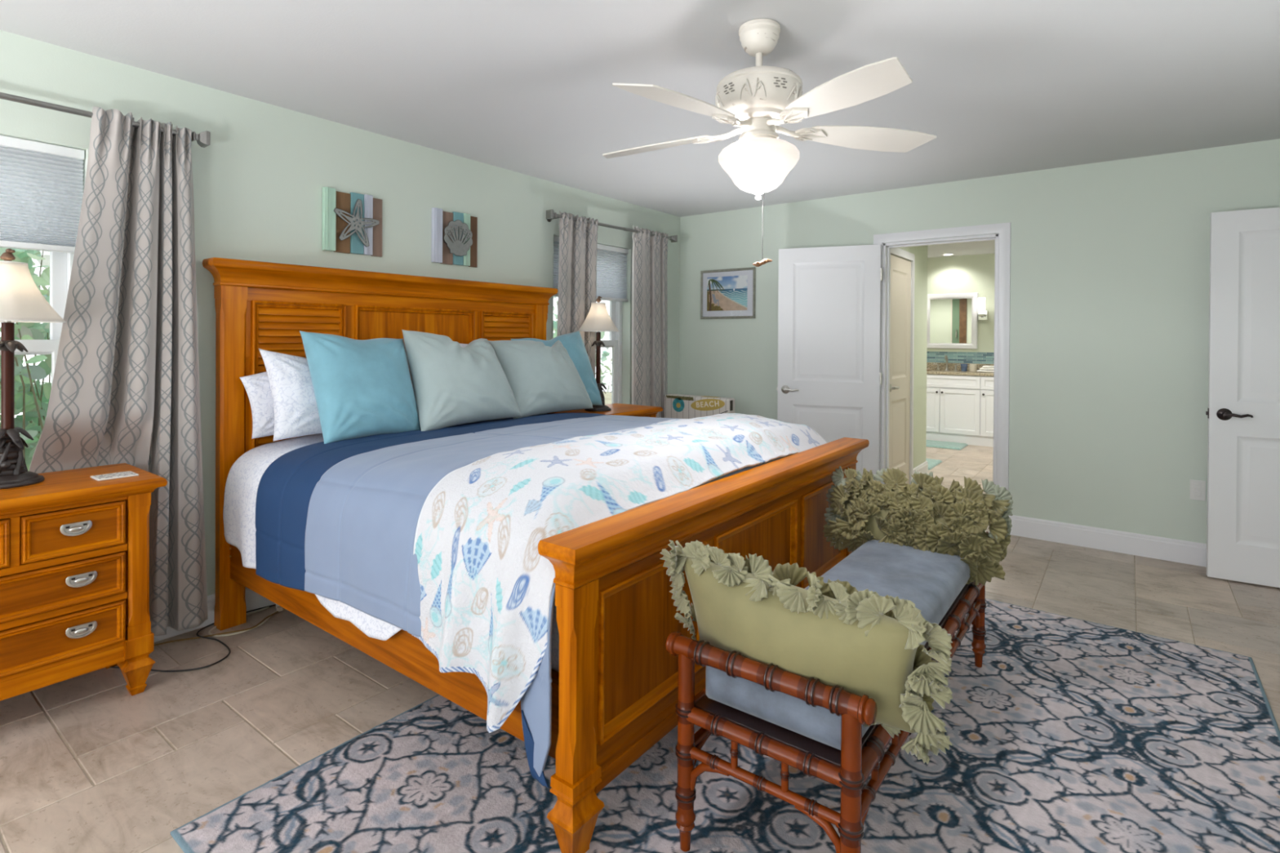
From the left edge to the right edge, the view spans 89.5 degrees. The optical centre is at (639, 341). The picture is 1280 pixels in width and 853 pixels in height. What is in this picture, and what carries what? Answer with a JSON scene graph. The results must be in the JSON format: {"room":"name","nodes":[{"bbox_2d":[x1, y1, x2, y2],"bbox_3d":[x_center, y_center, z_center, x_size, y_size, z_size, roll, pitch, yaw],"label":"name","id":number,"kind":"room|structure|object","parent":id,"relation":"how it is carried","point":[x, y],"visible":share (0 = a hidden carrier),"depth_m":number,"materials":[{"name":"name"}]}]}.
{"room":"bedroom","nodes":[
{"label":"bedroom","id":0,"kind":"room"},
{"bbox_2d":[0,29,679,595],"bbox_3d":[-2.110,0.068,2.897,0.200,2.440,8.170,1,0,37],"label":"wall","id":1,"kind":"structure","parent":0,"point":[262,175],"depth_m":3.23,"materials":[{"name":"green paint"}]},
{"bbox_2d":[0,251,74,385],"bbox_3d":[-2.559,-0.041,2.268,0.182,1.460,0.925,1,0,37],"label":"window","id":2,"kind":"structure","parent":1,"relation":"in","point":[60,264],"depth_m":2.61,"materials":[{"name":"white plastic"}]},
{"bbox_2d":[0,134,84,253],"bbox_3d":[-2.530,-0.561,2.245,0.052,0.415,0.917,1,0,37],"label":"cellular shade","id":3,"kind":"object","parent":1,"relation":"attached to","point":[41,184],"visible":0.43,"depth_m":2.50,"materials":[{"name":"grey fabric"}]},
{"bbox_2d":[0,92,210,147],"bbox_3d":[-2.364,-0.882,2.267,0.139,0.060,1.461,1,0,37],"label":"curtain rod","id":4,"kind":"object","parent":1,"relation":"attached to","point":[203,139],"visible":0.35,"depth_m":2.45,"materials":[{"name":"metal"}]},
{"bbox_2d":[29,106,208,635],"bbox_3d":[-2.109,0.156,2.574,0.154,2.137,0.673,1,0,37],"label":"curtain","id":5,"kind":"object","parent":4,"relation":"hanging from","point":[125,387],"visible":0.83,"depth_m":2.62,"materials":[{"name":"grey fabric"}]},
{"bbox_2d":[154,586,275,642],"bbox_3d":[-2.021,1.223,2.850,0.015,0.132,7.900,1,0,37],"label":"baseboard","id":6,"kind":"structure","parent":1,"relation":"attached to","point":[254,601],"depth_m":2.94,"materials":[{"name":"white paint"}]},
{"bbox_2d":[321,186,382,257],"bbox_3d":[-1.526,-0.633,3.454,0.041,0.328,0.332,1,0,37],"label":"wall art","id":7,"kind":"object","parent":1,"relation":"attached to","point":[352,222],"visible":1,"depth_m":3.44,"materials":[{"name":"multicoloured wood"}]},
{"bbox_2d":[431,207,477,267],"bbox_3d":[-1.130,-0.635,3.977,0.041,0.328,0.332,1,0,37],"label":"wall art","id":8,"kind":"object","parent":1,"relation":"attached to","point":[454,234],"visible":1,"depth_m":3.95,"materials":[{"name":"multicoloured wood"}]},
{"bbox_2d":[553,235,628,302],"bbox_3d":[-0.389,-0.552,5.067,0.052,0.440,0.902,1,0,37],"label":"cellular shade","id":9,"kind":"object","parent":1,"relation":"attached to","point":[611,261],"visible":0.46,"depth_m":5.23,"materials":[{"name":"grey fabric"}]},
{"bbox_2d":[600,301,622,404],"bbox_3d":[-0.418,-0.044,5.090,0.182,1.460,0.910,1,0,37],"label":"window","id":10,"kind":"structure","parent":1,"relation":"in","point":[615,341],"depth_m":5.43,"materials":[{"name":"white plastic"}]},
{"bbox_2d":[546,208,677,242],"bbox_3d":[-0.194,-0.896,5.127,0.139,0.083,1.562,1,0,37],"label":"curtain rod","id":11,"kind":"object","parent":1,"relation":"attached to","point":[550,214],"visible":0.71,"depth_m":4.96,"materials":[{"name":"metal"}]},
{"bbox_2d":[556,210,598,377],"bbox_3d":[-0.494,0.146,4.728,0.114,2.142,0.500,1,0,37],"label":"curtain","id":12,"kind":"object","parent":11,"relation":"hanging from","point":[578,240],"visible":0.47,"depth_m":4.71,"materials":[{"name":"grey fabric"}]},
{"bbox_2d":[631,225,668,417],"bbox_3d":[0.093,0.132,5.470,0.075,2.169,0.487,1,0,37],"label":"curtain","id":13,"kind":"object","parent":11,"relation":"hanging from","point":[650,253],"visible":0.67,"depth_m":5.41,"materials":[{"name":"grey fabric"}]},
{"bbox_2d":[0,0,1279,257],"bbox_3d":[0.853,-1.188,3.459,5.420,0.100,12.650,1,0,37],"label":"ceiling","id":14,"kind":"structure","parent":0,"point":[524,86],"depth_m":2.72,"materials":[{"name":"white paint"}]},
{"bbox_2d":[602,18,937,266],"bbox_3d":[0.384,-0.701,2.349,1.244,0.868,1.262,1,0,37],"label":"ceiling fan","id":15,"kind":"object","parent":14,"relation":"hanging from","point":[757,99],"visible":1,"depth_m":2.24,"materials":[{"name":"white metal"}]},
{"bbox_2d":[941,253,955,255],"bbox_3d":[4.044,-1.141,8.476,0.170,0.009,0.170,1,0,37],"label":"recessed light","id":16,"kind":"object","parent":14,"relation":"in","point":[946,254],"visible":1,"depth_m":8.47,"materials":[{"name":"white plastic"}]},
{"bbox_2d":[0,444,1279,852],"bbox_3d":[0.834,1.331,3.507,5.170,0.060,12.400,1,0,37],"label":"floor","id":17,"kind":"structure","parent":0,"point":[87,765],"depth_m":2.33,"materials":[{"name":"tile"}]},
{"bbox_2d":[0,462,167,701],"bbox_3d":[-2.172,0.896,2.204,0.451,0.790,0.804,1,0,37],"label":"nightstand","id":18,"kind":"object","parent":17,"relation":"on","point":[74,546],"visible":1,"depth_m":2.21,"materials":[{"name":"brown wood"}]},
{"bbox_2d":[90,471,138,481],"bbox_3d":[-1.944,0.498,2.389,0.100,0.006,0.120,1,0,37],"label":"coaster","id":19,"kind":"object","parent":18,"relation":"on","point":[128,473],"visible":1,"depth_m":2.38,"materials":[{"name":"white plastic"}]},
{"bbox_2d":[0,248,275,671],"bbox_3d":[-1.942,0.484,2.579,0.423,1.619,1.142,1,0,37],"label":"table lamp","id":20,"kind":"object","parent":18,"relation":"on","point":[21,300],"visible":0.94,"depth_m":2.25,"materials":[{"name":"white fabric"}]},
{"bbox_2d":[154,604,284,645],"bbox_3d":[-1.898,1.272,2.819,0.198,0.034,0.802,1,0,37],"label":"extension cord","id":21,"kind":"object","parent":17,"relation":"on","point":[278,608],"visible":0.7,"depth_m":2.86,"materials":[{"name":"beige plastic"}]},
{"bbox_2d":[202,257,869,852],"bbox_3d":[-0.409,0.469,3.035,2.263,1.655,2.130,1,0,37],"label":"bed","id":22,"kind":"object","parent":17,"relation":"on","point":[615,686],"visible":0.47,"depth_m":2.27,"materials":[{"name":"orange wood"}]},
{"bbox_2d":[551,598,559,671],"bbox_3d":[-0.425,0.700,3.044,2.055,0.406,1.870,1,0,37],"label":"mattress","id":23,"kind":"object","parent":22,"relation":"on","point":[555,633],"visible":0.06,"depth_m":1.72,"materials":[{"name":"fabric"}]},
{"bbox_2d":[222,433,400,640],"bbox_3d":[-0.642,0.714,3.205,1.465,0.530,2.032,1,0,37],"label":"sheet","id":24,"kind":"object","parent":23,"relation":"on","point":[244,477],"visible":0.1,"depth_m":2.73,"materials":[{"name":"white fabric"}]},
{"bbox_2d":[239,371,274,439],"bbox_3d":[-1.610,0.235,3.084,0.130,0.420,0.527,1,0,37],"label":"bed pillow","id":25,"kind":"object","parent":24,"relation":"on","point":[257,386],"visible":0.22,"depth_m":2.91,"materials":[{"name":"white fabric"}]},
{"bbox_2d":[258,348,322,440],"bbox_3d":[-1.462,0.241,3.098,0.232,0.419,0.633,1,0,37],"label":"bed pillow","id":26,"kind":"object","parent":24,"relation":"on","point":[294,400],"visible":0.39,"depth_m":2.90,"materials":[{"name":"white fabric"}]},
{"bbox_2d":[458,342,467,347],"bbox_3d":[-0.925,0.214,3.901,0.178,0.450,0.702,1,0,37],"label":"bed pillow","id":27,"kind":"object","parent":24,"relation":"on","point":[463,345],"visible":0.02,"depth_m":3.81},
{"bbox_2d":[511,330,602,405],"bbox_3d":[-0.521,0.182,4.261,0.317,0.515,0.644,1,0,37],"label":"throw cushion","id":28,"kind":"object","parent":24,"relation":"on","point":[573,342],"visible":0.24,"depth_m":4.32,"materials":[{"name":"teal fabric"}]},
{"bbox_2d":[255,413,789,788],"bbox_3d":[-0.282,0.755,2.933,1.708,0.716,2.054,1,0,37],"label":"comforter","id":29,"kind":"object","parent":23,"relation":"on","point":[336,521],"visible":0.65,"depth_m":2.32,"materials":[{"name":"blue fabric"}]},
{"bbox_2d":[299,330,421,444],"bbox_3d":[-1.297,0.204,3.080,0.329,0.505,0.545,1,0,37],"label":"throw cushion","id":30,"kind":"object","parent":29,"relation":"on","point":[364,388],"visible":0.98,"depth_m":2.95,"materials":[{"name":"teal fabric"}]},
{"bbox_2d":[401,329,522,431],"bbox_3d":[-0.961,0.191,3.421,0.356,0.502,0.643,1,0,37],"label":"throw cushion","id":31,"kind":"object","parent":29,"relation":"on","point":[454,384],"visible":1,"depth_m":3.29,"materials":[{"name":"fabric"}]},
{"bbox_2d":[488,339,593,418],"bbox_3d":[-0.603,0.215,3.944,0.358,0.448,0.682,1,0,37],"label":"throw cushion","id":32,"kind":"object","parent":29,"relation":"on","point":[542,379],"visible":0.91,"depth_m":3.80,"materials":[{"name":"fabric"}]},
{"bbox_2d":[412,413,826,733],"bbox_3d":[0.141,0.678,2.581,0.589,0.658,2.108,1,0,37],"label":"quilt","id":33,"kind":"object","parent":29,"relation":"on","point":[486,587],"visible":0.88,"depth_m":1.87,"materials":[{"name":"fabric"}]},
{"bbox_2d":[546,403,662,417],"bbox_3d":[-0.249,0.894,4.737,0.451,0.790,0.804,1,0,37],"label":"nightstand","id":34,"kind":"object","parent":17,"relation":"on","point":[617,409],"visible":0.02,"depth_m":4.74,"materials":[{"name":"brown wood"}]},
{"bbox_2d":[577,296,618,411],"bbox_3d":[-0.302,0.086,4.667,0.302,0.827,0.315,0,0,7],"label":"table lamp","id":35,"kind":"object","parent":34,"relation":"on","point":[598,319],"visible":0.87,"depth_m":4.61,"materials":[{"name":"brown metal"}]},
{"bbox_2d":[664,393,735,418],"bbox_3d":[0.351,0.873,5.214,0.641,0.833,0.575,1,0,37],"label":"storage box","id":36,"kind":"object","parent":17,"relation":"on","point":[676,406],"visible":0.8,"depth_m":5.36,"materials":[{"name":"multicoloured wood"}]},
{"bbox_2d":[170,598,1279,852],"bbox_3d":[0.646,1.301,2.184,2.414,0.012,3.048,1,0,37],"label":"area rug","id":37,"kind":"object","parent":17,"relation":"on","point":[1070,735],"visible":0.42,"depth_m":1.91,"materials":[{"name":"grey carpet"}]},
{"bbox_2d":[665,531,989,852],"bbox_3d":[0.733,1.024,2.111,0.525,0.544,1.545,1,0,37],"label":"bench","id":38,"kind":"object","parent":37,"relation":"on","point":[848,768],"visible":0.4,"depth_m":1.52,"materials":[{"name":"red wood"}]},
{"bbox_2d":[705,666,840,750],"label":"bench cushion","id":39,"kind":"object","parent":38,"relation":"on","point":[788,712],"depth_m":1.53,"materials":[{"name":"blue fabric"}]},
{"bbox_2d":[660,539,952,764],"bbox_3d":[0.379,0.721,1.579,0.736,0.415,0.246,1,0,37],"label":"ruffled pillow","id":40,"kind":"object","parent":39,"relation":"on","point":[867,642],"visible":0.96,"depth_m":1.45,"materials":[{"name":"green fabric"}]},
{"bbox_2d":[821,540,969,645],"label":"bench cushion","id":41,"kind":"object","parent":38,"relation":"on","point":[930,584],"depth_m":2.25,"materials":[{"name":"blue fabric"}]},
{"bbox_2d":[822,466,1013,586],"bbox_3d":[1.097,0.725,2.629,0.728,0.398,0.243,1,0,37],"label":"ruffled pillow","id":42,"kind":"object","parent":41,"relation":"on","point":[922,514],"visible":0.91,"depth_m":2.56,"materials":[{"name":"green fabric"}]},
{"bbox_2d":[925,458,942,470],"bbox_3d":[2.874,1.283,6.886,0.535,0.023,0.550,1,0,37],"label":"bath mat","id":43,"kind":"object","parent":17,"relation":"on","point":[931,463],"visible":0.2,"depth_m":6.79,"materials":[{"name":"teal fabric"}]},
{"bbox_2d":[926,440,968,449],"bbox_3d":[3.645,1.281,8.109,0.785,0.023,0.470,1,0,37],"label":"bath mat","id":44,"kind":"object","parent":17,"relation":"on","point":[930,443],"visible":0.52,"depth_m":7.93,"materials":[{"name":"teal fabric"}]},
{"bbox_2d":[926,373,993,447],"bbox_3d":[4.158,0.861,8.353,2.300,0.868,0.571,1,0,37],"label":"bathroom vanity","id":45,"kind":"object","parent":17,"relation":"on","point":[960,408],"visible":0.44,"depth_m":8.13,"materials":[{"name":"white paint"}]},
{"bbox_2d":[926,362,993,376],"bbox_3d":[4.166,0.360,8.358,2.320,0.131,0.558,1,0,37],"label":"countertop","id":46,"kind":"structure","parent":45,"relation":"on","point":[951,366],"depth_m":8.46,"materials":[{"name":"beige stone"}]},
{"bbox_2d":[933,355,960,370],"bbox_3d":[4.080,0.287,8.599,0.346,0.208,0.134,1,0,37],"label":"sink faucet","id":47,"kind":"object","parent":46,"relation":"on","point":[945,356],"visible":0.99,"depth_m":8.62,"materials":[{"name":"silver metal"}]},
{"bbox_2d":[960,364,967,371],"bbox_3d":[4.244,0.343,8.451,0.084,0.097,0.084,1,0,37],"label":"tumbler","id":48,"kind":"object","parent":46,"relation":"on","point":[963,366],"visible":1,"depth_m":8.42,"materials":[{"name":"blue glass"}]},
{"bbox_2d":[968,364,977,371],"bbox_3d":[4.341,0.346,8.415,0.092,0.092,0.092,1,0,37],"label":"canister","id":49,"kind":"object","parent":46,"relation":"on","point":[972,367],"visible":0.9,"depth_m":8.38,"materials":[{"name":"beige ceramic"}]},
{"bbox_2d":[977,365,993,372],"bbox_3d":[4.457,0.352,8.195,0.300,0.082,0.170,1,0,37],"label":"folded towel","id":50,"kind":"object","parent":46,"relation":"on","point":[984,368],"visible":0.49,"depth_m":8.17,"materials":[{"name":"white fabric"}]},
{"bbox_2d":[890,245,927,468],"bbox_3d":[2.268,0.078,5.688,0.120,2.440,1.570,1,0,37],"label":"wall","id":51,"kind":"structure","parent":0,"point":[920,252],"depth_m":6.08,"materials":[{"name":"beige paint"}]},
{"bbox_2d":[888,254,911,484],"bbox_3d":[2.210,0.286,5.539,0.139,2.000,0.698,1,0,37],"label":"door","id":52,"kind":"structure","parent":51,"relation":"in","point":[900,268],"depth_m":5.55,"materials":[{"name":"white paint"}]},
{"bbox_2d":[890,248,915,484],"bbox_3d":[2.230,0.255,5.522,0.022,2.088,0.826,1,0,37],"label":"door frame","id":53,"kind":"structure","parent":51,"relation":"attached to","point":[900,252],"depth_m":5.80,"materials":[{"name":"white paint"}]},
{"bbox_2d":[913,461,928,474],"bbox_3d":[2.638,1.232,6.077,0.015,0.132,0.535,1,0,37],"label":"baseboard","id":54,"kind":"structure","parent":51,"relation":"attached to","point":[922,468],"depth_m":6.13,"materials":[{"name":"white paint"}]},
{"bbox_2d":[926,253,995,364],"bbox_3d":[4.016,0.071,8.900,3.700,2.440,0.120,1,0,37],"label":"wall","id":55,"kind":"structure","parent":0,"point":[969,273],"depth_m":8.55,"materials":[{"name":"green paint"}]},
{"bbox_2d":[926,293,977,349],"bbox_3d":[4.176,-0.272,8.683,0.657,0.740,0.028,1,0,37],"label":"wall mirror","id":56,"kind":"object","parent":55,"relation":"attached to","point":[952,318],"visible":0.85,"depth_m":8.66,"materials":[{"name":"white paint"}]},
{"bbox_2d":[929,298,971,343],"bbox_3d":[4.180,-0.272,8.688,0.523,0.606,0.008,1,0,37],"label":"mirror glass","id":57,"kind":"object","parent":56,"relation":"attached to","point":[950,319],"depth_m":8.68,"materials":[{"name":"mirror"}]},
{"bbox_2d":[926,351,994,364],"bbox_3d":[4.329,0.218,8.579,2.590,0.151,0.011,1,0,37],"label":"backsplash","id":58,"kind":"structure","parent":55,"relation":"attached to","point":[975,357],"depth_m":8.60,"materials":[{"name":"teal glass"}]},
{"bbox_2d":[977,297,987,319],"bbox_3d":[4.454,-0.425,8.405,0.110,0.291,0.136,1,0,37],"label":"wall sconce","id":59,"kind":"object","parent":55,"relation":"attached to","point":[982,313],"visible":1,"depth_m":8.36,"materials":[{"name":"white glass"}]},
{"bbox_2d":[679,138,1279,543],"bbox_3d":[2.184,0.083,4.691,4.470,2.440,0.120,1,0,37],"label":"wall","id":60,"kind":"structure","parent":0,"point":[1110,260],"depth_m":4.13,"materials":[{"name":"green paint"}]},
{"bbox_2d":[700,266,755,319],"bbox_3d":[0.767,-0.417,5.676,0.543,0.436,0.022,1,0,37],"label":"framed picture","id":61,"kind":"object","parent":60,"relation":"attached to","point":[729,293],"visible":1,"depth_m":5.67,"materials":[{"name":"multicoloured paper"}]},
{"bbox_2d":[706,275,747,311],"bbox_3d":[0.763,-0.421,5.678,0.403,0.302,0.001,1,0,37],"label":"print","id":62,"kind":"object","parent":61,"relation":"attached to","point":[726,293],"depth_m":5.68},
{"bbox_2d":[776,244,882,482],"bbox_3d":[1.450,0.279,4.987,0.784,2.013,0.139,0,0,22],"label":"door","id":63,"kind":"structure","parent":60,"relation":"in","point":[829,376],"depth_m":4.96,"materials":[{"name":"white paint"}]},
{"bbox_2d":[873,222,1010,490],"bbox_3d":[2.171,0.247,4.690,0.914,2.112,0.146,1,0,37],"label":"door frame","id":64,"kind":"structure","parent":60,"relation":"attached to","point":[1003,229],"depth_m":4.43,"materials":[{"name":"white paint"}]},
{"bbox_2d":[1008,515,1206,567],"bbox_3d":[3.205,1.247,3.833,1.788,0.132,0.015,1,0,37],"label":"baseboard","id":65,"kind":"structure","parent":60,"relation":"attached to","point":[1185,552],"depth_m":4.02,"materials":[{"name":"white paint"}]},
{"bbox_2d":[1189,479,1205,501],"bbox_3d":[3.271,0.874,3.785,0.070,0.116,0.010,1,0,37],"label":"outlet plate","id":66,"kind":"object","parent":60,"relation":"attached to","point":[1197,488],"visible":1,"depth_m":3.78,"materials":[{"name":"white plastic"}]},
{"bbox_2d":[1194,484,1200,488],"bbox_3d":[3.269,0.852,3.783,0.030,0.028,0.004,1,0,37],"label":"socket","id":67,"kind":"object","parent":66,"relation":"attached to","point":[1196,486],"depth_m":3.78,"materials":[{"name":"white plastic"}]},
{"bbox_2d":[1194,491,1200,497],"bbox_3d":[3.269,0.895,3.783,0.030,0.028,0.004,1,0,37],"label":"socket","id":68,"kind":"object","parent":66,"relation":"attached to","point":[1197,494],"depth_m":3.78,"materials":[{"name":"white plastic"}]},
{"bbox_3d":[1.590,0.103,0.089,0.150,2.440,8.170,1,0,37],"label":"wall","id":69,"kind":"structure","parent":0,"visible":0},
{"bbox_2d":[1205,207,1279,587],"bbox_3d":[3.476,0.298,3.376,0.784,2.013,0.139,1,0,32],"label":"door","id":70,"kind":"structure","parent":69,"relation":"in","point":[1243,411],"depth_m":3.49,"materials":[{"name":"white paint"}]},
{"label":"outside","id":71,"kind":"structure","parent":0,"visible":0},
{"bbox_2d":[603,391,611,404],"bbox_3d":[-4.514,1.427,7.190,8.800,0.150,20.000,1,0,37],"label":"ground","id":72,"kind":"structure","parent":71,"point":[607,396],"depth_m":15.18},
{"bbox_2d":[0,247,51,471],"bbox_3d":[-3.010,0.189,2.885,1.076,2.392,2.033,1,0,34],"label":"leafy shrub","id":73,"kind":"object","parent":72,"relation":"on","point":[31,399],"visible":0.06,"depth_m":2.98,"materials":[{"name":"green plant"}]},
{"bbox_2d":[36,254,49,290],"bbox_3d":[-3.396,-0.006,4.583,1.043,2.760,3.462,1,0,37],"label":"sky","id":74,"kind":"structure","parent":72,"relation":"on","point":[45,262],"depth_m":3.92,"materials":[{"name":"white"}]},
{"bbox_2d":[553,296,612,392],"bbox_3d":[-0.980,0.357,5.670,0.975,2.051,2.279,1,0,37],"label":"leafy shrub","id":75,"kind":"object","parent":72,"relation":"on","point":[605,354],"visible":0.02,"depth_m":6.35,"materials":[{"name":"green plant"}]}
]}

